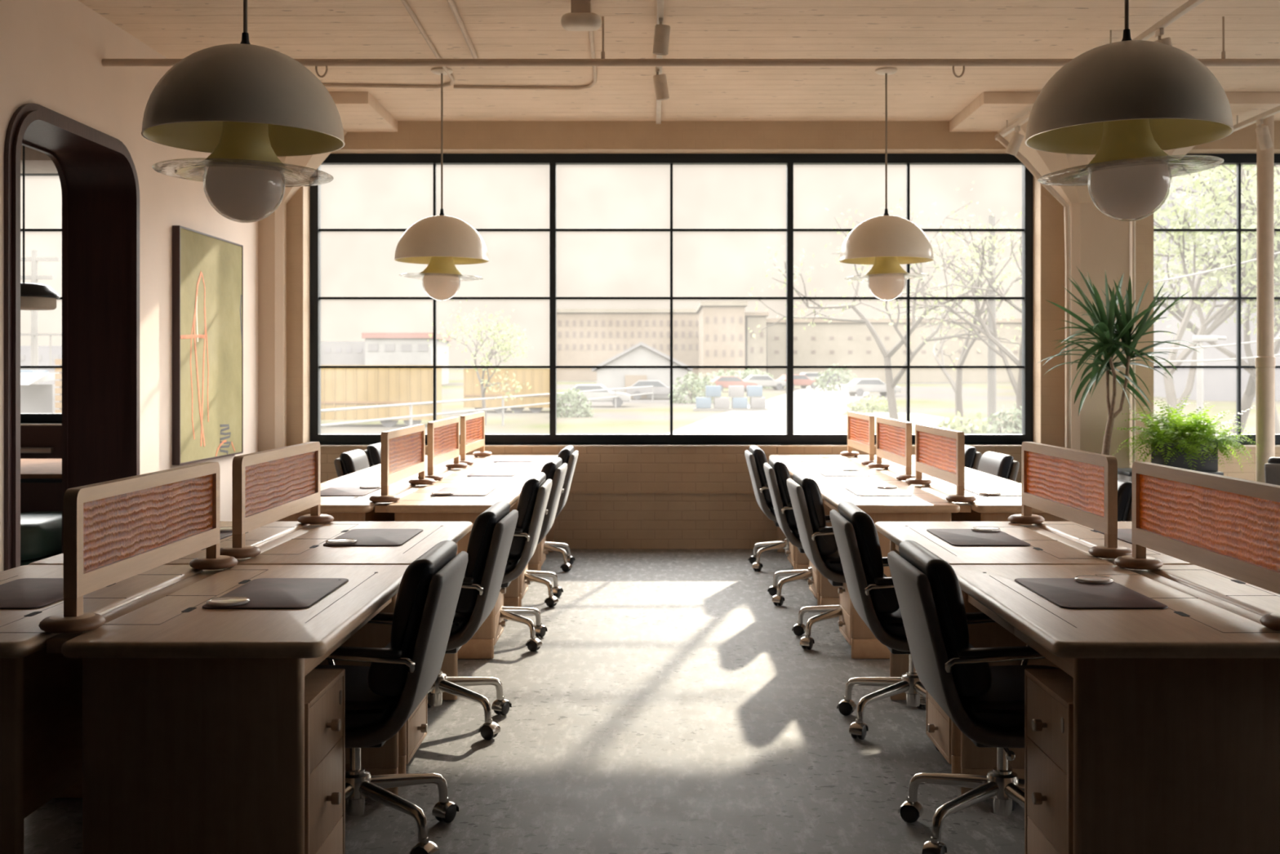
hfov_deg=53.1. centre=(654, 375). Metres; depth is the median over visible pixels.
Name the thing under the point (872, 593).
office chair
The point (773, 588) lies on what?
caster
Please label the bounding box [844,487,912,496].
desk mat
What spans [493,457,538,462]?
desk mat
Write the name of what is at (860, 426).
screen
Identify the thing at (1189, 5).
track
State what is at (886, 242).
pendant lamp
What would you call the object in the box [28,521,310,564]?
desk
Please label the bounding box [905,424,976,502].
screen
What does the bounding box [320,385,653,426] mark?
fence
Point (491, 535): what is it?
office chair
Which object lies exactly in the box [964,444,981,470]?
office chair
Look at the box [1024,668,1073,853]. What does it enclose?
drawer pedestal
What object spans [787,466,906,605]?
desk
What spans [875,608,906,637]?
seat cushion
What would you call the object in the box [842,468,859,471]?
coaster
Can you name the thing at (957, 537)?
desk mat
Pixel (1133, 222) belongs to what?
conduit
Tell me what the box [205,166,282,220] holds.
diffuser
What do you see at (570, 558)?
hood
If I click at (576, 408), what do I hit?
bush
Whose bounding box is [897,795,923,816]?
caster
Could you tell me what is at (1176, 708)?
desk
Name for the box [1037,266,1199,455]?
dracaena
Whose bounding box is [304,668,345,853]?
drawer pedestal
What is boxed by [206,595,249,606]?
coaster
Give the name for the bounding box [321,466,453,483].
desk
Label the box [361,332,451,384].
building
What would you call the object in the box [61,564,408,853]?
desk
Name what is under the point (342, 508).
desk
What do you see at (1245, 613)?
channel
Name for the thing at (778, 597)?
caster
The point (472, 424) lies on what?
screen
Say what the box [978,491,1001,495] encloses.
coaster
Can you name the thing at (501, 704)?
hood
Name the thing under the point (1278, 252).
overhead wire
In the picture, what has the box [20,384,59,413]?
wall
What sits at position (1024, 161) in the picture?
conduit
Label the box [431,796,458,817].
hood
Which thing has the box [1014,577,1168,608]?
desk mat
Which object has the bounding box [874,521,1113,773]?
desk
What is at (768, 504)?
seat cushion
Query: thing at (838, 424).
mound
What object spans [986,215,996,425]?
utility pole
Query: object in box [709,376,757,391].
car
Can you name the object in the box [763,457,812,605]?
office chair
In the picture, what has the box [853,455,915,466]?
desk
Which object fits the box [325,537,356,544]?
coaster
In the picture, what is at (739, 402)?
crate stack
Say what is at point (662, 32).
spotlight
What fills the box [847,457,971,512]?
channel
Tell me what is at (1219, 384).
tower building
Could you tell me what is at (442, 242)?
pendant lamp
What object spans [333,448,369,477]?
office chair
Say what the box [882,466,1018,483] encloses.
desk
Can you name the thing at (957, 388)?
tree
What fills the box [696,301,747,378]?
building
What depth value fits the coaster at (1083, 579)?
3.82 m
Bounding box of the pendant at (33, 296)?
[20,145,60,310]
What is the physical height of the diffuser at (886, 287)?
0.232 m
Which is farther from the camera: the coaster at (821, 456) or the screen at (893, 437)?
the coaster at (821, 456)
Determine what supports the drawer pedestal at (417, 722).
on the floor
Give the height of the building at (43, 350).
4.561 m
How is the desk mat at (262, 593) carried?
on the desk at (193, 715)
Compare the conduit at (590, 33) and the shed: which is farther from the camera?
the shed
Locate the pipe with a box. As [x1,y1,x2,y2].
[101,16,1279,77]
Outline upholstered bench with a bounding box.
[20,511,62,565]
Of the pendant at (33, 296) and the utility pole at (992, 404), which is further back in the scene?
the utility pole at (992, 404)
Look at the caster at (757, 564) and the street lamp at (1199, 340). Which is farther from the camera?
the street lamp at (1199, 340)
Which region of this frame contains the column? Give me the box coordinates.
[997,118,1195,467]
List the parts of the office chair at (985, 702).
leg, leg, armrest, armrest, tilt lever, leg, leg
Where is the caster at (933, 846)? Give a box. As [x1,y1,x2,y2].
[921,835,946,853]
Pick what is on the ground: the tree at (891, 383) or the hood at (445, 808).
the tree at (891, 383)
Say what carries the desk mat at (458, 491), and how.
on the desk at (419, 505)
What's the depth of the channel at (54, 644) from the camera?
3.69 m
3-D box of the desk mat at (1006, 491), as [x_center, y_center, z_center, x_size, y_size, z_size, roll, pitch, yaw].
[1.823,0.619,6.817,0.287,0.005,0.491,0,0,0]
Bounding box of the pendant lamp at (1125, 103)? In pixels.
[1025,0,1234,221]
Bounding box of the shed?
[591,342,693,398]
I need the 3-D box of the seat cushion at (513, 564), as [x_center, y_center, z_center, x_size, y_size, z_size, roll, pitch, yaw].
[-0.880,0.939,6.530,0.399,0.086,0.452,0,0,0]
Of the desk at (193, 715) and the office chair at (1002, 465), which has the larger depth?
the office chair at (1002, 465)
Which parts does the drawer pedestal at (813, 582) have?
knob, drawer, drawer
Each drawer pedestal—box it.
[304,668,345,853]
[405,693,427,764]
[493,586,506,645]
[520,563,530,599]
[541,535,548,565]
[785,529,793,566]
[807,560,817,599]
[837,551,851,645]
[925,689,951,764]
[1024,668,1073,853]
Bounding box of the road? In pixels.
[665,383,870,434]
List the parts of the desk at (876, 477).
panel, panel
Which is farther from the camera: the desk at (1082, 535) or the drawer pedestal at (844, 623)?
the drawer pedestal at (844, 623)
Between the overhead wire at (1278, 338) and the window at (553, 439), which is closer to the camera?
the window at (553, 439)
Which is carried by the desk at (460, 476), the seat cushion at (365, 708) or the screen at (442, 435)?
the screen at (442, 435)
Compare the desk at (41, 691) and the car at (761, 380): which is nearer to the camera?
the desk at (41, 691)
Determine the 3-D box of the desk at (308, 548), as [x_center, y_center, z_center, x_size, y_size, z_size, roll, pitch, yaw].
[-1.079,0.994,4.845,0.621,0.745,1.246,0,0,0]
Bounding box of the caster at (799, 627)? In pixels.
[791,621,805,631]
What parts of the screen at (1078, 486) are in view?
post, glass panel, frame, post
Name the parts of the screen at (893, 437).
post, glass panel, frame, post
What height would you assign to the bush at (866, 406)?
1.602 m
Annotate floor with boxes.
[23,548,1024,853]
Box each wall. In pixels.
[0,0,257,572]
[20,120,1279,548]
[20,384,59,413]
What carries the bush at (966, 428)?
on the ground
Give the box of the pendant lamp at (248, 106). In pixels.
[141,0,345,222]
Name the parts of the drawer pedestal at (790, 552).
drawer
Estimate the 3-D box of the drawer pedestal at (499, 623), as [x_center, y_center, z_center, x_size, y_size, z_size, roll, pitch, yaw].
[-1.010,1.080,6.415,0.531,0.579,0.370,0,0,0]
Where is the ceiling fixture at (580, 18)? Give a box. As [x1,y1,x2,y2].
[560,0,601,31]
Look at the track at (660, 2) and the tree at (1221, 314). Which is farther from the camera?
the tree at (1221, 314)
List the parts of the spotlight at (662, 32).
stem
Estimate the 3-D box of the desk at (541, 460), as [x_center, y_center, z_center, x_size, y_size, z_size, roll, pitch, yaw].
[-1.000,0.994,9.332,0.577,0.745,1.281,0,0,0]
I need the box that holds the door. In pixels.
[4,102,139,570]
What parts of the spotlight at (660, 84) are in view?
stem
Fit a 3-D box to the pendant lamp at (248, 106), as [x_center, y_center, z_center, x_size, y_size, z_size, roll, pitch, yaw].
[-1.296,-1.242,4.060,0.613,1.519,0.613,0,0,-37]
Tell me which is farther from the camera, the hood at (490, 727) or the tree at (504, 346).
the tree at (504, 346)
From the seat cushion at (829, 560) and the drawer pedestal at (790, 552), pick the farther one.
the drawer pedestal at (790, 552)
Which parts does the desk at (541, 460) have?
panel, panel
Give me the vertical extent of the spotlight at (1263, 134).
0.211 m
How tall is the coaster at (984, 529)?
0.010 m
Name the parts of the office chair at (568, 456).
leg, leg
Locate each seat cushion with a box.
[314,664,401,728]
[449,611,472,635]
[504,552,522,572]
[765,502,774,513]
[787,523,799,538]
[818,548,843,572]
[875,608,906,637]
[958,665,1058,728]
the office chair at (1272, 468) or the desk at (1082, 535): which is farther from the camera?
the office chair at (1272, 468)
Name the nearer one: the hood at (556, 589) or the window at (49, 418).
the hood at (556, 589)
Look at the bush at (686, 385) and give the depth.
89.62 m
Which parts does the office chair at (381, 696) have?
leg, leg, armrest, armrest, leg, leg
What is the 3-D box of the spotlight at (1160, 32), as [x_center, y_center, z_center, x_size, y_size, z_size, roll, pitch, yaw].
[2.685,-1.707,6.736,0.131,0.212,0.084,0,0,-34]
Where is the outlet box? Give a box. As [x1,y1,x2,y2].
[20,447,53,453]
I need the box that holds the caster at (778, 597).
[772,592,784,602]
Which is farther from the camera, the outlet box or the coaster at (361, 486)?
the outlet box
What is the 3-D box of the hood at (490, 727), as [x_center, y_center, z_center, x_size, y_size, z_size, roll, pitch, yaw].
[-0.621,1.320,4.825,0.067,0.050,0.051,0,0,25]
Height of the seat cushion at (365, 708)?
0.086 m
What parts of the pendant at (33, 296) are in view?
cord, lamp shade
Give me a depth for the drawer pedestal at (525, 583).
7.67 m
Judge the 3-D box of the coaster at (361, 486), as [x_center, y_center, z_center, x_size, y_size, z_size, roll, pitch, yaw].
[-1.554,0.612,7.003,0.112,0.010,0.112,0,0,0]
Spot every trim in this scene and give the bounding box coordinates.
[20,145,57,173]
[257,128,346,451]
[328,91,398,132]
[568,491,754,493]
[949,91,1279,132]
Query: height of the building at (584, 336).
9.828 m
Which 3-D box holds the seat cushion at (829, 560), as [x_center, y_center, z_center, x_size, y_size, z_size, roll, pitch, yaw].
[1.044,0.939,6.570,0.399,0.086,0.452,0,0,0]
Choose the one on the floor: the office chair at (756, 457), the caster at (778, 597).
the office chair at (756, 457)
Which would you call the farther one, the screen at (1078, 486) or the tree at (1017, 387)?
the tree at (1017, 387)
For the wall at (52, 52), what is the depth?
7.64 m
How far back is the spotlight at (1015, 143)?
9.34 m
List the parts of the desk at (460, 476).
panel, panel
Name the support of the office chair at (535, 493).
on the floor
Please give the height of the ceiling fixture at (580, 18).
0.153 m
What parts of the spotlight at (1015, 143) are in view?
stem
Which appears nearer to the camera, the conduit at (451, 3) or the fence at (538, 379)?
the conduit at (451, 3)
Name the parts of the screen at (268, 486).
post, frame, glass panel, post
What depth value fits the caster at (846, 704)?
5.15 m
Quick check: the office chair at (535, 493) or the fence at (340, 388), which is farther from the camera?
the fence at (340, 388)
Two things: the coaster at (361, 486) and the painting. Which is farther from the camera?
the painting
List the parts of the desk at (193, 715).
panel, apron drawer, panel, apron drawer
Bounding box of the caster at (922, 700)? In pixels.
[920,694,925,704]
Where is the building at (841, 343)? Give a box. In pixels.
[766,318,1022,382]
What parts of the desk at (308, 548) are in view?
panel, panel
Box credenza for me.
[1117,467,1223,482]
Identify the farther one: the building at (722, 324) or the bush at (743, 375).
the building at (722, 324)
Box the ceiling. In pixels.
[78,0,1279,120]
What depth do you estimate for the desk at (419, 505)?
6.17 m
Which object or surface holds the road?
on the ground
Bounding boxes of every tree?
[426,299,533,425]
[746,181,1022,419]
[859,207,1022,424]
[893,201,1022,426]
[1153,164,1279,420]
[1153,164,1279,434]
[1153,164,1279,434]
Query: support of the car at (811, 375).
on the road
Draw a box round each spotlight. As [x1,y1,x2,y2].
[653,17,670,55]
[653,66,669,100]
[1005,125,1024,155]
[1154,27,1172,46]
[1255,119,1272,150]
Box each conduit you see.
[322,0,453,88]
[447,0,478,58]
[453,0,596,89]
[994,133,1071,448]
[1132,220,1135,464]
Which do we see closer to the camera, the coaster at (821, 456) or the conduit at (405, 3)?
the conduit at (405, 3)
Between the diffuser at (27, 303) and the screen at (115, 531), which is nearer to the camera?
the screen at (115, 531)
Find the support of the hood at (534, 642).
attached to the office chair at (535, 493)
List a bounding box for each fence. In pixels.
[320,364,441,426]
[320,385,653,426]
[463,368,549,412]
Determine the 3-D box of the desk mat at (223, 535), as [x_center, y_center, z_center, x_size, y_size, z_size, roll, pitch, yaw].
[-1.783,0.619,4.900,0.287,0.005,0.491,0,0,0]
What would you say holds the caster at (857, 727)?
attached to the office chair at (872, 593)
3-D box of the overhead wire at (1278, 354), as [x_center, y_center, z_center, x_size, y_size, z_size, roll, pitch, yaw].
[10.536,-0.395,23.500,4.035,0.325,0.044,0,0,14]
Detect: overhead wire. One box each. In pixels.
[1153,251,1279,283]
[1153,337,1279,350]
[1153,353,1279,362]
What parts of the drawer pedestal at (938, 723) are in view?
knob, drawer, drawer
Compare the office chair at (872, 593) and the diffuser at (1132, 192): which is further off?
the office chair at (872, 593)
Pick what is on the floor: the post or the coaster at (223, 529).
the post
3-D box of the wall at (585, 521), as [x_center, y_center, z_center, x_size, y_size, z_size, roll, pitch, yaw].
[0.500,-0.316,10.280,17.000,3.372,0.360,0,0,0]
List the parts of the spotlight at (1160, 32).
stem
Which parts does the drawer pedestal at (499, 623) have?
drawer, drawer, knob, knob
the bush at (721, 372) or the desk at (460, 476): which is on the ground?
the bush at (721, 372)
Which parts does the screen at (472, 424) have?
post, frame, glass panel, post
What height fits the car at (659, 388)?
1.450 m
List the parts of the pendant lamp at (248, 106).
lamp shade, glass globe, cord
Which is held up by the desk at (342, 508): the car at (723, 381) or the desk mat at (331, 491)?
the desk mat at (331, 491)
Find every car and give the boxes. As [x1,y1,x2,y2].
[563,384,631,406]
[626,380,679,399]
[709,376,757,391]
[742,374,786,390]
[774,374,819,388]
[799,372,828,385]
[814,373,849,386]
[843,378,901,395]
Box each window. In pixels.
[20,173,62,425]
[310,153,1033,446]
[1153,153,1279,446]
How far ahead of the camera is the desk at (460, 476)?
7.87 m
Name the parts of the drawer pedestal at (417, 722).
drawer, drawer, knob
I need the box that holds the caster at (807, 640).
[800,634,814,645]
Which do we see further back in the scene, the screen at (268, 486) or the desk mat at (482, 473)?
the desk mat at (482, 473)
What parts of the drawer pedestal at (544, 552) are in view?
drawer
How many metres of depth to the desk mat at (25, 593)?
3.63 m
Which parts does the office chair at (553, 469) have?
leg, leg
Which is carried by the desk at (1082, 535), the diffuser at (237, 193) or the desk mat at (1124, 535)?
the desk mat at (1124, 535)
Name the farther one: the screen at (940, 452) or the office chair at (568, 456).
the office chair at (568, 456)
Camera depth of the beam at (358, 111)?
9.43 m
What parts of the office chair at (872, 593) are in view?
leg, armrest, leg, armrest, leg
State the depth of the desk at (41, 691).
3.19 m
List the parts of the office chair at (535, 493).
leg, leg, armrest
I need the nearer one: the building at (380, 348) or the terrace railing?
the terrace railing
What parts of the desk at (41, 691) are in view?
panel, modesty panel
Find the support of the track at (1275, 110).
hanging from the ceiling
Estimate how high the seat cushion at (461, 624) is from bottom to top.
0.086 m
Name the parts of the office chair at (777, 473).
armrest, leg, leg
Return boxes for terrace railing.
[20,333,62,368]
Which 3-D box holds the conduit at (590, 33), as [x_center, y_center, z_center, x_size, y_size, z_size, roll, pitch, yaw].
[-0.495,-1.988,8.006,0.849,0.024,2.311,0,0,-27]
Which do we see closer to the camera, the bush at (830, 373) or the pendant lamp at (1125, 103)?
the pendant lamp at (1125, 103)
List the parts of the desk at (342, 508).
panel, modesty panel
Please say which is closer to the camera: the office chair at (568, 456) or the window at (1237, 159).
the office chair at (568, 456)
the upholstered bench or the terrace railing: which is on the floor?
the upholstered bench
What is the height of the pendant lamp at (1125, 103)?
1.518 m
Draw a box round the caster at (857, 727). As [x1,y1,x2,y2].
[848,718,868,735]
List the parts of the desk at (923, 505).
panel, apron drawer, panel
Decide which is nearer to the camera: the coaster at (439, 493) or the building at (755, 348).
the coaster at (439, 493)
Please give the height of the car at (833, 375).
1.450 m
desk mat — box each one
[0,577,63,608]
[202,577,348,608]
[220,531,232,539]
[320,487,381,496]
[323,528,422,546]
[430,487,496,496]
[466,469,520,476]
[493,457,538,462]
[793,457,839,462]
[815,469,870,476]
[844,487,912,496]
[926,528,1031,546]
[964,487,1021,496]
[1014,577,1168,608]
[1093,528,1132,543]
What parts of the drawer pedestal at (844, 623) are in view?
knob, knob, drawer, drawer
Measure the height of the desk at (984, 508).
0.745 m
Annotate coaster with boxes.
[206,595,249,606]
[220,526,231,532]
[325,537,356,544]
[359,485,380,488]
[431,491,453,495]
[817,455,831,457]
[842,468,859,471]
[876,485,897,488]
[971,526,1000,532]
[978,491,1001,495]
[1074,575,1114,583]
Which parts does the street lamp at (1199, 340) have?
lamp arm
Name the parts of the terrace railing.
rail, rail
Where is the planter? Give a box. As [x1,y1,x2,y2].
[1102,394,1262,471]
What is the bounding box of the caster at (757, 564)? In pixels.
[751,560,762,568]
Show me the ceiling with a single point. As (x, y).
(173, 28)
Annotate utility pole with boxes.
[20,249,59,384]
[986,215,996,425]
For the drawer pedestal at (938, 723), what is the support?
on the floor
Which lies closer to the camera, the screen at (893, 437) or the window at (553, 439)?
the screen at (893, 437)
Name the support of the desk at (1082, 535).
on the floor
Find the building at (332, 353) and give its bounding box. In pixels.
[320,341,364,364]
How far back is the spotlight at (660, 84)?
8.23 m
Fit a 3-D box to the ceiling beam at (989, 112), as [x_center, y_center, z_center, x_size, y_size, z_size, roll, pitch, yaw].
[3.447,-1.958,9.575,2.245,0.087,1.050,0,0,0]
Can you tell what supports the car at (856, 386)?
on the road
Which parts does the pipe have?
hanger rod, hanger rod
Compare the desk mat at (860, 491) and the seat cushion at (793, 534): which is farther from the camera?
the seat cushion at (793, 534)
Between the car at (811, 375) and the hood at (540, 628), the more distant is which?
the car at (811, 375)
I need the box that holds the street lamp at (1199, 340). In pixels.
[1192,335,1226,428]
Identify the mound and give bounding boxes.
[793,412,982,434]
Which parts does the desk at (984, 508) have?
modesty panel, panel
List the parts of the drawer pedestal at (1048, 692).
knob, knob, drawer, drawer, drawer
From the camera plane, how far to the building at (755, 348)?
152.00 m
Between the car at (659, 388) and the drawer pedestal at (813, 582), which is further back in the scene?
the car at (659, 388)
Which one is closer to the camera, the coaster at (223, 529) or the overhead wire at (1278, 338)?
the coaster at (223, 529)
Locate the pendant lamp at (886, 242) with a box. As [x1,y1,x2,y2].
[839,66,933,300]
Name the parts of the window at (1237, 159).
sill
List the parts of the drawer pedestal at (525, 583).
drawer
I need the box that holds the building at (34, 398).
[20,369,59,413]
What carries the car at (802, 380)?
on the road
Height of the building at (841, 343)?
8.246 m
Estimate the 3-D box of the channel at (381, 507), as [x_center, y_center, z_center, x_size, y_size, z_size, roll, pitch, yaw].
[-1.325,0.649,8.068,0.066,0.035,3.695,0,0,0]
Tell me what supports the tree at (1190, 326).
on the ground
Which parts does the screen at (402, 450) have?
post, frame, glass panel, post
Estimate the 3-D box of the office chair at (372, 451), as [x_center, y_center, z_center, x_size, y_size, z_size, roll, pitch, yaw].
[-1.813,0.940,9.553,0.629,0.860,0.632,0,0,0]
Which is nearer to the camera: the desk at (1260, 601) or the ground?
the desk at (1260, 601)
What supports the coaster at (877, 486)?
on the desk mat at (860, 491)
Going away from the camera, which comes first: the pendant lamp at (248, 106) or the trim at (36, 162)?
the pendant lamp at (248, 106)
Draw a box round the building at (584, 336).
[556,308,698,380]
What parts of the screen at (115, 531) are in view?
post, frame, glass panel, post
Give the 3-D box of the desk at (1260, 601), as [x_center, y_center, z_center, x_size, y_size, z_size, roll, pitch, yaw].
[1.899,0.994,3.595,0.597,0.745,1.246,0,0,0]
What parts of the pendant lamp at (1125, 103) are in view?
cord, lamp shade, glass globe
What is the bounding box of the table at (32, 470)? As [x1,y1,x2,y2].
[20,458,62,482]
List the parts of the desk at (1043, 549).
panel, panel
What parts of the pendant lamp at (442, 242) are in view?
glass globe, lamp shade, cord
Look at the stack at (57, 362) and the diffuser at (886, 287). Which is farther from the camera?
the stack at (57, 362)
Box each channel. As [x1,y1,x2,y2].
[46,524,322,653]
[374,457,485,512]
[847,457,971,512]
[1020,524,1279,631]
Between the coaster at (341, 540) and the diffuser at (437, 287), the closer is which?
the coaster at (341, 540)
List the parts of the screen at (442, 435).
post, frame, glass panel, post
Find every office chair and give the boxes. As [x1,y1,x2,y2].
[314,540,468,853]
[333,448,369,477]
[363,442,380,466]
[427,500,518,739]
[500,471,551,651]
[524,457,567,607]
[543,445,578,572]
[744,444,792,571]
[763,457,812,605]
[786,471,845,649]
[829,501,925,739]
[887,539,1058,853]
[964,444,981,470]
[977,451,1019,481]
[1117,479,1132,521]
[1264,457,1279,485]
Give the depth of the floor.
4.83 m
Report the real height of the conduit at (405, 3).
0.024 m
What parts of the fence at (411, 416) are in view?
post, rail, post, post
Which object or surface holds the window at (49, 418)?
in the wall at (585, 521)
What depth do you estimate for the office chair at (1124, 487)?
6.11 m
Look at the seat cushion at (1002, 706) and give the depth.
3.56 m
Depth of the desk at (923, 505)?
6.17 m
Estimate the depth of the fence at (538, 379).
75.01 m
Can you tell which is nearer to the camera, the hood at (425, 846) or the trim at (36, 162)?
the hood at (425, 846)
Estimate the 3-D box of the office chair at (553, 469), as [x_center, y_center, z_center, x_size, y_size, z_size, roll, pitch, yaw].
[-0.859,0.940,7.747,0.629,0.860,0.632,0,0,1]
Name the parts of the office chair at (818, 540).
leg, armrest, leg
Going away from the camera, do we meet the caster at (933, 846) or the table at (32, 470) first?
the caster at (933, 846)
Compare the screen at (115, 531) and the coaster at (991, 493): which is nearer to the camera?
the screen at (115, 531)
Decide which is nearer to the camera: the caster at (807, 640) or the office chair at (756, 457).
the caster at (807, 640)
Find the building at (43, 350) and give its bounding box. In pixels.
[20,345,62,384]
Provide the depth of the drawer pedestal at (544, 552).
8.97 m
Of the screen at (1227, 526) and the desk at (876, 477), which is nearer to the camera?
the screen at (1227, 526)
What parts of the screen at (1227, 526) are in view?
post, frame, glass panel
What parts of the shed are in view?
door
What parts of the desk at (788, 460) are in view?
panel, panel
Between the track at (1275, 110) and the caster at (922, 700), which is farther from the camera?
the track at (1275, 110)
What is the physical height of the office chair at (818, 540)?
0.860 m
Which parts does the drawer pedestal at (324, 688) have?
drawer, drawer, drawer, knob, knob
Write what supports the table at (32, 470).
on the floor
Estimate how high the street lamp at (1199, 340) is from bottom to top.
3.853 m
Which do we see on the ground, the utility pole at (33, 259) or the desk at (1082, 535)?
the utility pole at (33, 259)
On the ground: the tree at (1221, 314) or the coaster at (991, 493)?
the tree at (1221, 314)
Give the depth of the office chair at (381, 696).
3.56 m
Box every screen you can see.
[38,462,237,633]
[219,441,333,558]
[368,424,435,502]
[425,417,467,480]
[452,411,492,465]
[840,411,875,465]
[867,417,915,480]
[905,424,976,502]
[1008,441,1132,558]
[1114,462,1279,631]
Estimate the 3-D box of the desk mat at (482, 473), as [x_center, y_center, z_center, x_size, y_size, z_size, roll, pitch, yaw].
[-1.011,0.619,8.102,0.287,0.005,0.491,0,0,0]
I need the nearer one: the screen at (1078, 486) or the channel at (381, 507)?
the screen at (1078, 486)
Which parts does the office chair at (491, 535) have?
leg, leg, armrest, leg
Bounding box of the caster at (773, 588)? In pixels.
[767,583,777,591]
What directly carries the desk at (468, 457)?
on the floor
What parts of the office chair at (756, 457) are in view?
armrest, leg, leg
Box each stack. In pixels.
[54,359,62,413]
[693,385,768,410]
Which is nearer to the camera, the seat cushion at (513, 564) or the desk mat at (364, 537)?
the desk mat at (364, 537)
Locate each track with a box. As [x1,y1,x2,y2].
[655,0,663,124]
[995,0,1204,140]
[1233,105,1279,131]
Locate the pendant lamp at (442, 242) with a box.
[394,66,488,300]
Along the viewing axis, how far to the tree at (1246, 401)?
33.41 m
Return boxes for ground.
[320,368,1279,434]
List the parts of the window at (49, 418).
sill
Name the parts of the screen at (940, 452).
post, glass panel, frame, post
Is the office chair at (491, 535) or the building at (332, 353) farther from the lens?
the building at (332, 353)
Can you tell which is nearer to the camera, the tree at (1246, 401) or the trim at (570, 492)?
the trim at (570, 492)
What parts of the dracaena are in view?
stem, stem, stem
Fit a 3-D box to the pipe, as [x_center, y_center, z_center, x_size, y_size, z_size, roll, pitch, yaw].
[2.960,-1.832,7.160,12.080,0.340,0.042,0,0,0]
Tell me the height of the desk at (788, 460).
0.745 m
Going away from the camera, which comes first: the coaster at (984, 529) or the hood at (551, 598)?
the coaster at (984, 529)
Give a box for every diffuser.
[20,296,56,310]
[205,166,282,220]
[423,275,458,299]
[868,275,904,299]
[1090,164,1168,218]
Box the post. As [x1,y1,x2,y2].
[1255,115,1275,482]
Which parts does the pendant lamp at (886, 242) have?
cord, lamp shade, glass globe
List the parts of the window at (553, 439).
sill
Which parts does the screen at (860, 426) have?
post, glass panel, frame, post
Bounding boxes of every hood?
[409,836,439,853]
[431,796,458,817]
[478,718,500,734]
[491,695,511,711]
[525,635,542,647]
[534,622,546,633]
[544,594,558,603]
[552,584,563,593]
[560,560,572,568]
[567,554,574,561]
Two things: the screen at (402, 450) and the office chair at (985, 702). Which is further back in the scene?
the screen at (402, 450)
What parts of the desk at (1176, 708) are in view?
apron drawer, panel, apron drawer, panel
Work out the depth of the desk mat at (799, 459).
9.31 m
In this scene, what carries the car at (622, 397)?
on the ground
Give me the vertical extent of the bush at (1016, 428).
2.004 m
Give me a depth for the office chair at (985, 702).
3.57 m
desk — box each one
[0,564,204,853]
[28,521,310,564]
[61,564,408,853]
[237,521,473,773]
[275,483,417,524]
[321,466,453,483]
[371,455,478,466]
[386,483,524,658]
[434,466,542,606]
[467,455,557,570]
[768,455,868,569]
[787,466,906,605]
[817,483,959,658]
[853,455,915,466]
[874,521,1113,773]
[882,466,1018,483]
[922,483,1071,524]
[951,564,1279,853]
[1031,521,1194,564]
[1146,564,1279,616]
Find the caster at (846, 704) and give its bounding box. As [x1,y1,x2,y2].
[836,695,856,710]
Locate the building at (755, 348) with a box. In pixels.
[745,311,768,374]
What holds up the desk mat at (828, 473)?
on the desk at (876, 477)
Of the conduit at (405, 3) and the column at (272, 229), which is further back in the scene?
the column at (272, 229)
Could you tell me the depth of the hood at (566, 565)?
8.91 m
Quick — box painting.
[172,225,243,465]
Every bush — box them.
[556,387,594,417]
[667,371,722,404]
[694,368,772,387]
[733,368,773,388]
[811,363,857,391]
[841,395,900,415]
[936,410,999,434]
[982,403,1022,434]
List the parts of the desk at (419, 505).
panel, panel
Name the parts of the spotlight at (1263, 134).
stem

